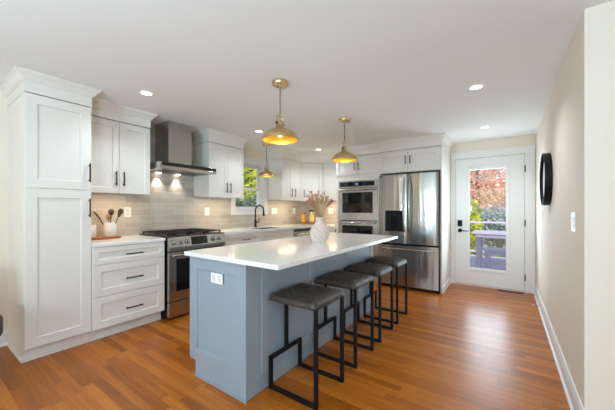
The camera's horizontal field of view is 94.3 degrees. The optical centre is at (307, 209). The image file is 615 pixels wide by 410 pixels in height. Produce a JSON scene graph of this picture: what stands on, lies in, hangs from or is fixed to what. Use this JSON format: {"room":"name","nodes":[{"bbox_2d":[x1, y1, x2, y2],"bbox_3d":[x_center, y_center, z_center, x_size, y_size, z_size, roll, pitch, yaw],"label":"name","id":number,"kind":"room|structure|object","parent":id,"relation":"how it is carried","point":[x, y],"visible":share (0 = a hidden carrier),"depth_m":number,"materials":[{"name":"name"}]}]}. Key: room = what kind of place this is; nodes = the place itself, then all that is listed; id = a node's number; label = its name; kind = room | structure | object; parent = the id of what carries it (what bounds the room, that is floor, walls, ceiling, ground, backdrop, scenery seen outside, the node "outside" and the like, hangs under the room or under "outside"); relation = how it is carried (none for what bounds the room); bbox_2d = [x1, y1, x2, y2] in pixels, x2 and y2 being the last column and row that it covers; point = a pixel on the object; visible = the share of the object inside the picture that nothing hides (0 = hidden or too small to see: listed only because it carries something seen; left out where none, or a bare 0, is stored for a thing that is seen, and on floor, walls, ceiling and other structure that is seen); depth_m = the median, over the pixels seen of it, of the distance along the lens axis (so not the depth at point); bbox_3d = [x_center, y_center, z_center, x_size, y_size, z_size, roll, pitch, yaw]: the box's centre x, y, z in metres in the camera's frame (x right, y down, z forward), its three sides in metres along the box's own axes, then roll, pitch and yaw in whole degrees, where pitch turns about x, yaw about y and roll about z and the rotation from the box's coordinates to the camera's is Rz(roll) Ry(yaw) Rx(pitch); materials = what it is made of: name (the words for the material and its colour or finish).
{"room":"kitchen","nodes":[
{"label":"kitchen","id":0,"kind":"room"},
{"bbox_2d":[0,90,306,329],"bbox_3d":[-2.717,0.068,2.719,0.170,2.312,9.540,0,0,35],"label":"wall","id":1,"kind":"structure","parent":0,"point":[171,203],"depth_m":3.69,"materials":[{"name":"beige tile"}]},
{"bbox_2d":[0,329,7,346],"bbox_3d":[-3.998,1.157,0.733,0.028,0.135,4.498,0,0,35],"label":"baseboard","id":2,"kind":"structure","parent":1,"relation":"attached to","point":[4,337],"depth_m":2.56,"materials":[{"name":"white paint"}]},
{"bbox_2d":[91,97,157,194],"bbox_3d":[-2.094,-0.628,3.115,0.417,0.920,0.701,0,0,35],"label":"upper cabinet","id":3,"kind":"object","parent":1,"relation":"attached to","point":[120,152],"visible":0.8,"depth_m":3.01,"materials":[{"name":"white paint"}]},
{"bbox_2d":[124,207,130,216],"bbox_3d":[-2.139,0.034,3.390,0.008,0.118,0.075,0,0,35],"label":"wall outlet","id":4,"kind":"object","parent":1,"relation":"attached to","point":[127,210],"visible":1,"depth_m":3.39,"materials":[{"name":"white plastic"}]},
{"bbox_2d":[150,120,215,176],"bbox_3d":[-1.648,-0.772,3.661,0.503,0.625,0.754,0,0,35],"label":"range hood","id":5,"kind":"object","parent":1,"relation":"attached to","point":[173,140],"visible":0.92,"depth_m":3.57,"materials":[{"name":"metal"}]},
{"bbox_2d":[91,124,306,235],"bbox_3d":[-1.236,-0.384,4.697,0.010,1.407,4.280,0,0,35],"label":"tile backsplash","id":6,"kind":"structure","parent":1,"relation":"attached to","point":[171,203],"depth_m":3.86,"materials":[{"name":"beige tile"}]},
{"bbox_2d":[192,128,248,197],"bbox_3d":[-1.296,-0.628,4.256,0.417,0.920,0.746,0,0,35],"label":"upper cabinet","id":7,"kind":"object","parent":1,"relation":"attached to","point":[228,160],"visible":0.98,"depth_m":4.08,"materials":[{"name":"white paint"}]},
{"bbox_2d":[231,157,267,214],"bbox_3d":[-1.066,-0.401,5.057,0.195,0.990,0.865,0,0,35],"label":"window","id":8,"kind":"structure","parent":1,"relation":"in","point":[251,163],"depth_m":5.24,"materials":[{"name":"white paint"}]},
{"bbox_2d":[271,208,276,213],"bbox_3d":[-0.641,0.034,5.531,0.009,0.118,0.165,0,0,35],"label":"light switch","id":9,"kind":"object","parent":1,"relation":"attached to","point":[273,210],"visible":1,"depth_m":5.51,"materials":[{"name":"white plastic"}]},
{"bbox_2d":[265,148,303,200],"bbox_3d":[-0.421,-0.628,5.507,0.417,0.920,0.688,0,0,35],"label":"upper cabinet","id":10,"kind":"object","parent":1,"relation":"attached to","point":[286,184],"visible":1,"depth_m":5.33,"materials":[{"name":"white paint"}]},
{"bbox_2d":[290,154,322,200],"bbox_3d":[0.060,-0.628,5.960,0.667,0.920,0.704,0,0,35],"label":"upper cabinet","id":11,"kind":"object","parent":1,"relation":"attached to","point":[311,172],"visible":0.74,"depth_m":5.75,"materials":[{"name":"white paint"}]},
{"bbox_2d":[0,281,569,409],"bbox_3d":[0.560,1.284,0.426,8.170,0.120,9.540,0,0,35],"label":"floor","id":12,"kind":"structure","parent":0,"point":[463,347],"depth_m":2.18,"materials":[{"name":"brown wood"}]},
{"bbox_2d":[0,314,2,335],"bbox_3d":[-2.401,0.835,1.881,0.530,0.781,0.480,0,0,35],"label":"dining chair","id":13,"kind":"object","parent":12,"relation":"on","point":[1,316],"visible":1,"depth_m":1.92,"materials":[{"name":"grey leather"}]},
{"bbox_2d":[0,66,101,362],"bbox_3d":[-2.320,0.068,2.575,0.667,2.312,0.556,0,0,35],"label":"pantry cabinet","id":14,"kind":"object","parent":12,"relation":"on","point":[49,139],"visible":1,"depth_m":2.41,"materials":[{"name":"white paint"}]},
{"bbox_2d":[89,241,163,341],"bbox_3d":[-1.997,0.786,3.026,0.654,0.876,0.663,0,0,35],"label":"base cabinet","id":15,"kind":"object","parent":12,"relation":"on","point":[127,280],"visible":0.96,"depth_m":2.82,"materials":[{"name":"white paint"}]},
{"bbox_2d":[91,235,165,246],"bbox_3d":[-2.008,0.330,3.037,0.628,0.032,0.669,0,0,35],"label":"countertop","id":16,"kind":"structure","parent":15,"relation":"on","point":[131,239],"depth_m":2.90,"materials":[{"name":"white stone"}]},
{"bbox_2d":[91,235,120,239],"bbox_3d":[-2.200,0.303,3.022,0.210,0.022,0.370,0,0,35],"label":"cutting board","id":17,"kind":"object","parent":16,"relation":"on","point":[116,236],"visible":0.53,"depth_m":3.00,"materials":[{"name":"brown wood"}]},
{"bbox_2d":[91,225,95,237],"bbox_3d":[-2.271,0.228,2.974,0.110,0.129,0.110,0,0,35],"label":"canister","id":18,"kind":"object","parent":17,"relation":"on","point":[93,227],"visible":0.36,"depth_m":2.96,"materials":[{"name":"white ceramic"}]},
{"bbox_2d":[103,222,116,235],"bbox_3d":[-2.162,0.219,3.121,0.120,0.146,0.120,0,0,35],"label":"utensil crock","id":19,"kind":"object","parent":17,"relation":"on","point":[109,229],"visible":0.94,"depth_m":3.08,"materials":[{"name":"white ceramic"}]},
{"bbox_2d":[108,209,113,222],"bbox_3d":[-2.150,0.136,3.121,0.033,0.286,0.055,0,0,35],"label":"wooden spoon","id":20,"kind":"object","parent":19,"relation":"in","point":[110,211],"visible":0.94,"depth_m":3.11,"materials":[{"name":"brown wood"}]},
{"bbox_2d":[108,209,113,214],"bbox_3d":[-2.150,0.030,3.121,0.033,0.075,0.055,0,0,35],"label":"bowl","id":21,"kind":"object","parent":20,"relation":"on","point":[110,211],"depth_m":3.11,"materials":[{"name":"brown wood"}]},
{"bbox_2d":[115,208,122,223],"bbox_3d":[-2.087,0.135,3.122,0.137,0.289,0.012,0,0,0],"label":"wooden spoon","id":22,"kind":"object","parent":19,"relation":"in","point":[120,211],"visible":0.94,"depth_m":3.12,"materials":[{"name":"brown wood"}]},
{"bbox_2d":[139,228,224,317],"bbox_3d":[-1.540,0.732,3.591,0.738,0.924,0.768,0,0,35],"label":"gas range","id":23,"kind":"object","parent":12,"relation":"on","point":[176,264],"visible":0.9,"depth_m":3.23,"materials":[{"name":"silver metal"}]},
{"bbox_2d":[139,231,223,237],"bbox_3d":[-1.579,0.308,3.618,0.645,0.010,0.768,0,0,35],"label":"cooktop","id":24,"kind":"object","parent":23,"relation":"in","point":[190,234],"depth_m":3.42,"materials":[{"name":"grey metal"}]},
{"bbox_2d":[223,232,261,245],"bbox_3d":[-1.148,0.786,4.240,0.654,0.876,0.738,0,0,35],"label":"base cabinet","id":25,"kind":"object","parent":12,"relation":"on","point":[234,239],"visible":0.23,"depth_m":4.05,"materials":[{"name":"white paint"}]},
{"bbox_2d":[262,229,292,240],"bbox_3d":[-0.712,0.786,4.864,0.654,0.876,0.781,0,0,35],"label":"base cabinet","id":26,"kind":"object","parent":12,"relation":"on","point":[278,234],"visible":0.19,"depth_m":4.67,"materials":[{"name":"white paint"}]},
{"bbox_2d":[190,245,372,403],"bbox_3d":[-0.045,0.785,2.823,0.620,0.878,2.086,0,0,35],"label":"kitchen island","id":27,"kind":"object","parent":12,"relation":"on","point":[235,327],"visible":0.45,"depth_m":2.01,"materials":[{"name":"blue paint"}]},
{"bbox_2d":[211,272,222,284],"bbox_3d":[-0.625,0.477,1.965,0.123,0.070,0.006,0,0,35],"label":"power outlet","id":28,"kind":"object","parent":27,"relation":"attached to","point":[216,277],"depth_m":1.96,"materials":[{"name":"white plastic"}]},
{"bbox_2d":[184,232,397,269],"bbox_3d":[0.074,0.329,2.746,0.923,0.030,2.155,0,0,35],"label":"island countertop","id":29,"kind":"structure","parent":27,"relation":"on","point":[277,254],"depth_m":2.17,"materials":[{"name":"white stone"}]},
{"bbox_2d":[310,217,329,242],"bbox_3d":[0.116,0.194,2.716,0.187,0.240,0.190,0,0,-30],"label":"vase","id":30,"kind":"object","parent":29,"relation":"on","point":[319,233],"visible":1,"depth_m":2.66,"materials":[{"name":"beige ceramic"}]},
{"bbox_2d":[293,227,311,236],"bbox_3d":[-0.283,0.788,5.421,0.641,0.872,0.614,0,0,35],"label":"dishwasher","id":31,"kind":"object","parent":12,"relation":"on","point":[300,231],"visible":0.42,"depth_m":5.20,"materials":[{"name":"grey metal"}]},
{"bbox_2d":[269,283,343,409],"bbox_3d":[-0.003,0.892,1.989,0.392,0.665,0.376,0,0,35],"label":"bar stool","id":32,"kind":"object","parent":12,"relation":"on","point":[314,298],"visible":1,"depth_m":1.93,"materials":[{"name":"grey leather"}]},
{"bbox_2d":[327,227,335,232],"bbox_3d":[0.263,0.731,5.832,1.141,0.766,0.678,0,0,35],"label":"base cabinet","id":33,"kind":"object","parent":12,"relation":"on","point":[330,229],"visible":0.11,"depth_m":5.35,"materials":[{"name":"white paint"}]},
{"bbox_2d":[213,223,335,234],"bbox_3d":[-0.353,0.330,4.953,1.143,0.032,2.827,0,0,35],"label":"countertop","id":34,"kind":"structure","parent":33,"relation":"on","point":[231,231],"depth_m":4.64,"materials":[{"name":"white stone"}]},
{"bbox_2d":[254,205,264,226],"bbox_3d":[-0.841,0.119,4.985,0.193,0.391,0.057,0,0,-4],"label":"faucet","id":35,"kind":"object","parent":34,"relation":"on","point":[255,220],"visible":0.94,"depth_m":4.97,"materials":[{"name":"black metal"}]},
{"bbox_2d":[250,227,280,228],"bbox_3d":[-0.705,0.425,4.837,0.350,0.205,0.570,0,0,35],"label":"sink","id":36,"kind":"object","parent":34,"relation":"in","point":[263,227],"visible":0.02,"depth_m":5.05,"materials":[{"name":"metal"}]},
{"bbox_3d":[0.006,0.287,5.975,0.344,0.056,0.344,0,0,35],"label":"round tray","id":37,"kind":"object","parent":34,"relation":"on","visible":0},
{"bbox_2d":[301,212,305,221],"bbox_3d":[-0.092,0.172,5.965,0.112,0.213,0.112,0,0,35],"label":"storage jar","id":38,"kind":"object","parent":37,"relation":"on","point":[303,217],"visible":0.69,"depth_m":5.92,"materials":[{"name":"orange glass"}]},
{"bbox_2d":[309,210,313,221],"bbox_3d":[0.087,0.147,5.986,0.120,0.263,0.120,0,0,35],"label":"storage jar","id":39,"kind":"object","parent":37,"relation":"on","point":[311,215],"visible":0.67,"depth_m":5.94,"materials":[{"name":"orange glass"}]},
{"bbox_2d":[314,270,373,368],"bbox_3d":[0.314,0.892,2.443,0.392,0.665,0.376,0,0,35],"label":"bar stool","id":40,"kind":"object","parent":12,"relation":"on","point":[353,281],"visible":1,"depth_m":2.36,"materials":[{"name":"grey leather"}]},
{"bbox_2d":[332,143,381,281],"bbox_3d":[1.026,0.068,5.246,0.889,2.312,0.786,0,0,35],"label":"tall cabinet","id":41,"kind":"object","parent":12,"relation":"on","point":[366,167],"visible":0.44,"depth_m":4.92,"materials":[{"name":"white paint"}]},
{"bbox_2d":[338,179,377,256],"bbox_3d":[1.024,0.155,5.177,0.733,1.311,0.702,0,0,35],"label":"double wall oven","id":42,"kind":"object","parent":41,"relation":"in","point":[357,199],"visible":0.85,"depth_m":4.91,"materials":[{"name":"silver metal"}]},
{"bbox_2d":[343,262,392,342],"bbox_3d":[0.611,0.892,2.868,0.392,0.665,0.376,0,0,35],"label":"bar stool","id":43,"kind":"object","parent":12,"relation":"on","point":[373,269],"visible":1,"depth_m":2.79,"materials":[{"name":"grey leather"}]},
{"bbox_2d":[363,255,407,324],"bbox_3d":[0.900,0.892,3.281,0.392,0.665,0.376,0,0,35],"label":"bar stool","id":44,"kind":"object","parent":12,"relation":"on","point":[396,262],"visible":1,"depth_m":3.23,"materials":[{"name":"grey leather"}]},
{"bbox_2d":[379,172,440,292],"bbox_3d":[1.724,0.337,4.642,0.903,1.765,0.876,0,0,35],"label":"refrigerator","id":45,"kind":"object","parent":12,"relation":"on","point":[409,204],"visible":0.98,"depth_m":4.28,"materials":[{"name":"grey metal"}]},
{"bbox_2d":[378,133,453,293],"bbox_3d":[1.792,0.068,4.678,1.004,2.312,0.838,0,0,35],"label":"tall cabinet","id":46,"kind":"object","parent":12,"relation":"on","point":[437,158],"visible":0.99,"depth_m":4.37,"materials":[{"name":"white paint"}]},
{"bbox_2d":[498,289,523,293],"bbox_3d":[3.006,1.221,4.219,0.310,0.006,0.090,0,0,35],"label":"floor vent","id":47,"kind":"object","parent":12,"relation":"in","point":[498,289],"visible":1,"depth_m":4.22,"materials":[{"name":"brown metal"}]},
{"bbox_2d":[0,0,612,154],"bbox_3d":[0.560,-1.163,0.426,8.170,0.150,9.540,0,0,35],"label":"ceiling","id":48,"kind":"structure","parent":0,"point":[398,69],"depth_m":2.08,"materials":[{"name":"white paint"}]},
{"bbox_2d":[139,90,153,95],"bbox_3d":[-1.507,-1.085,2.668,0.122,0.005,0.122,0,0,35],"label":"recessed light","id":49,"kind":"object","parent":48,"relation":"in","point":[143,92],"visible":1,"depth_m":2.67,"materials":[{"name":"white plastic"}]},
{"bbox_2d":[258,143,274,176],"bbox_3d":[-0.681,-0.818,4.748,0.273,0.539,0.273,0,0,35],"label":"pendant lamp","id":50,"kind":"object","parent":48,"relation":"hanging from","point":[266,173],"visible":1,"depth_m":4.71,"materials":[{"name":"gold metal"}]},
{"bbox_2d":[262,78,297,143],"bbox_3d":[-0.234,-0.838,2.436,0.310,0.499,0.310,0,0,35],"label":"pendant lamp","id":51,"kind":"object","parent":48,"relation":"hanging from","point":[279,134],"visible":1,"depth_m":2.41,"materials":[{"name":"gold metal"}]},
{"bbox_2d":[332,117,357,161],"bbox_3d":[0.447,-0.838,3.437,0.310,0.499,0.310,0,0,35],"label":"pendant lamp","id":52,"kind":"object","parent":48,"relation":"hanging from","point":[344,155],"visible":1,"depth_m":3.39,"materials":[{"name":"gold metal"}]},
{"bbox_2d":[468,84,483,89],"bbox_3d":[1.500,-1.085,2.536,0.122,0.005,0.122,0,0,35],"label":"recessed light","id":53,"kind":"object","parent":48,"relation":"in","point":[477,86],"visible":1,"depth_m":2.54,"materials":[{"name":"white plastic"}]},
{"bbox_2d":[307,134,535,289],"bbox_3d":[1.756,0.068,5.306,4.215,2.312,0.170,0,0,35],"label":"wall","id":54,"kind":"structure","parent":0,"point":[525,140],"depth_m":4.46,"materials":[{"name":"beige paint"}]},
{"bbox_2d":[307,201,335,223],"bbox_3d":[0.461,0.062,6.115,1.145,0.515,0.010,0,0,35],"label":"tile backsplash","id":55,"kind":"structure","parent":54,"relation":"attached to","point":[328,218],"depth_m":6.14,"materials":[{"name":"beige tile"}]},
{"bbox_2d":[322,154,335,200],"bbox_3d":[0.594,-0.628,5.774,0.531,0.920,0.396,0,0,35],"label":"upper cabinet","id":56,"kind":"object","parent":54,"relation":"attached to","point":[329,169],"visible":0.3,"depth_m":5.72,"materials":[{"name":"white paint"}]},
{"bbox_2d":[451,145,534,293],"bbox_3d":[2.880,0.148,4.495,1.099,2.157,0.213,0,0,35],"label":"door","id":57,"kind":"structure","parent":54,"relation":"in","point":[513,278],"depth_m":4.32,"materials":[{"name":"white paint"}]},
{"bbox_2d":[536,0,614,409],"bbox_3d":[4.027,0.068,1.705,3.955,2.312,3.150,0,0,35],"label":"wall","id":58,"kind":"structure","parent":0,"point":[577,125],"depth_m":1.55,"materials":[{"name":"beige paint"}]},
{"bbox_2d":[540,153,552,204],"bbox_3d":[2.363,-0.296,2.826,0.058,0.516,0.516,0,0,35],"label":"round mirror","id":59,"kind":"object","parent":58,"relation":"attached to","point":[546,165],"visible":0.99,"depth_m":2.67,"materials":[{"name":"black metal"}]},
{"bbox_2d":[541,157,544,200],"bbox_3d":[2.368,-0.296,2.823,0.042,0.491,0.491,0,0,35],"label":"mirror glass","id":60,"kind":"object","parent":59,"relation":"attached to","point":[542,158],"depth_m":2.88,"materials":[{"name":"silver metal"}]},
{"bbox_2d":[534,285,583,409],"bbox_3d":[2.385,1.157,2.832,0.028,0.135,3.146,0,0,35],"label":"baseboard","id":61,"kind":"structure","parent":58,"relation":"attached to","point":[571,393],"depth_m":2.14,"materials":[{"name":"white paint"}]},
{"bbox_2d":[571,212,575,231],"bbox_3d":[1.665,0.079,1.786,0.009,0.118,0.120,0,0,35],"label":"light switch","id":62,"kind":"object","parent":58,"relation":"attached to","point":[573,214],"visible":1,"depth_m":1.76,"materials":[{"name":"white plastic"}]},
{"label":"outside","id":63,"kind":"structure","parent":0,"visible":0},
{"bbox_2d":[470,239,505,257],"bbox_3d":[8.598,2.174,12.291,80.000,0.100,90.000,0,0,35],"label":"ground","id":64,"kind":"structure","parent":63,"point":[471,253],"depth_m":13.98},
{"bbox_2d":[236,191,256,206],"bbox_3d":[-1.687,0.771,8.038,1.893,2.723,1.764,0,0,35],"label":"shrub","id":65,"kind":"object","parent":64,"relation":"on","point":[247,201],"visible":0.04,"depth_m":7.91,"materials":[{"name":"teal plant"}]},
{"bbox_2d":[237,167,256,204],"bbox_3d":[-2.255,-0.788,11.176,3.902,5.838,3.958,0,0,16],"label":"leafy tree","id":66,"kind":"object","parent":64,"relation":"on","point":[249,174],"visible":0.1,"depth_m":9.96,"materials":[{"name":"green plant"}]},
{"bbox_2d":[470,198,482,252],"bbox_3d":[4.780,0.880,8.808,1.110,2.496,1.091,0,0,35],"label":"shrub","id":67,"kind":"object","parent":64,"relation":"on","point":[473,212],"visible":0.35,"depth_m":8.40,"materials":[{"name":"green plant"}]},
{"bbox_2d":[470,255,505,269],"bbox_3d":[4.115,1.687,5.883,8.400,0.875,3.480,0,0,35],"label":"deck","id":68,"kind":"object","parent":64,"relation":"on","point":[499,263],"depth_m":6.56,"materials":[{"name":"grey wood"}]},
{"bbox_2d":[470,221,505,251],"bbox_3d":[5.079,0.762,7.260,8.200,0.975,0.120,0,0,35],"label":"deck railing","id":69,"kind":"object","parent":68,"relation":"on","point":[470,221],"visible":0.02,"depth_m":7.52,"materials":[{"name":"grey paint"}]},
{"bbox_2d":[473,230,505,265],"bbox_3d":[4.742,0.877,6.011,2.120,0.745,0.788,0,0,35],"label":"outdoor table","id":70,"kind":"object","parent":68,"relation":"on","point":[479,234],"visible":0.36,"depth_m":6.27,"materials":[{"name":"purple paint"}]},
{"bbox_2d":[481,247,505,268],"bbox_3d":[4.330,1.022,5.335,1.820,0.455,0.308,0,0,35],"label":"bench","id":71,"kind":"object","parent":68,"relation":"on","point":[488,252],"visible":0.29,"depth_m":5.69,"materials":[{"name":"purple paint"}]},
{"bbox_2d":[470,168,505,254],"bbox_3d":[7.880,-1.585,13.592,6.528,7.432,4.109,0,0,35],"label":"autumn tree","id":72,"kind":"object","parent":64,"relation":"on","point":[477,189],"visible":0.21,"depth_m":12.86,"materials":[{"name":"red plant"}]},
{"bbox_2d":[470,169,505,211],"bbox_3d":[8.947,-2.819,18.587,8.372,9.896,4.218,0,0,35],"label":"autumn tree","id":73,"kind":"object","parent":64,"relation":"on","point":[490,171],"visible":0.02,"depth_m":17.02,"materials":[{"name":"plant"}]},
{"bbox_2d":[471,202,505,257],"bbox_3d":[6.762,0.940,10.078,3.285,2.399,1.739,0,0,35],"label":"shrub","id":74,"kind":"object","parent":64,"relation":"on","point":[499,216],"visible":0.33,"depth_m":9.91,"materials":[{"name":"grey plant"}]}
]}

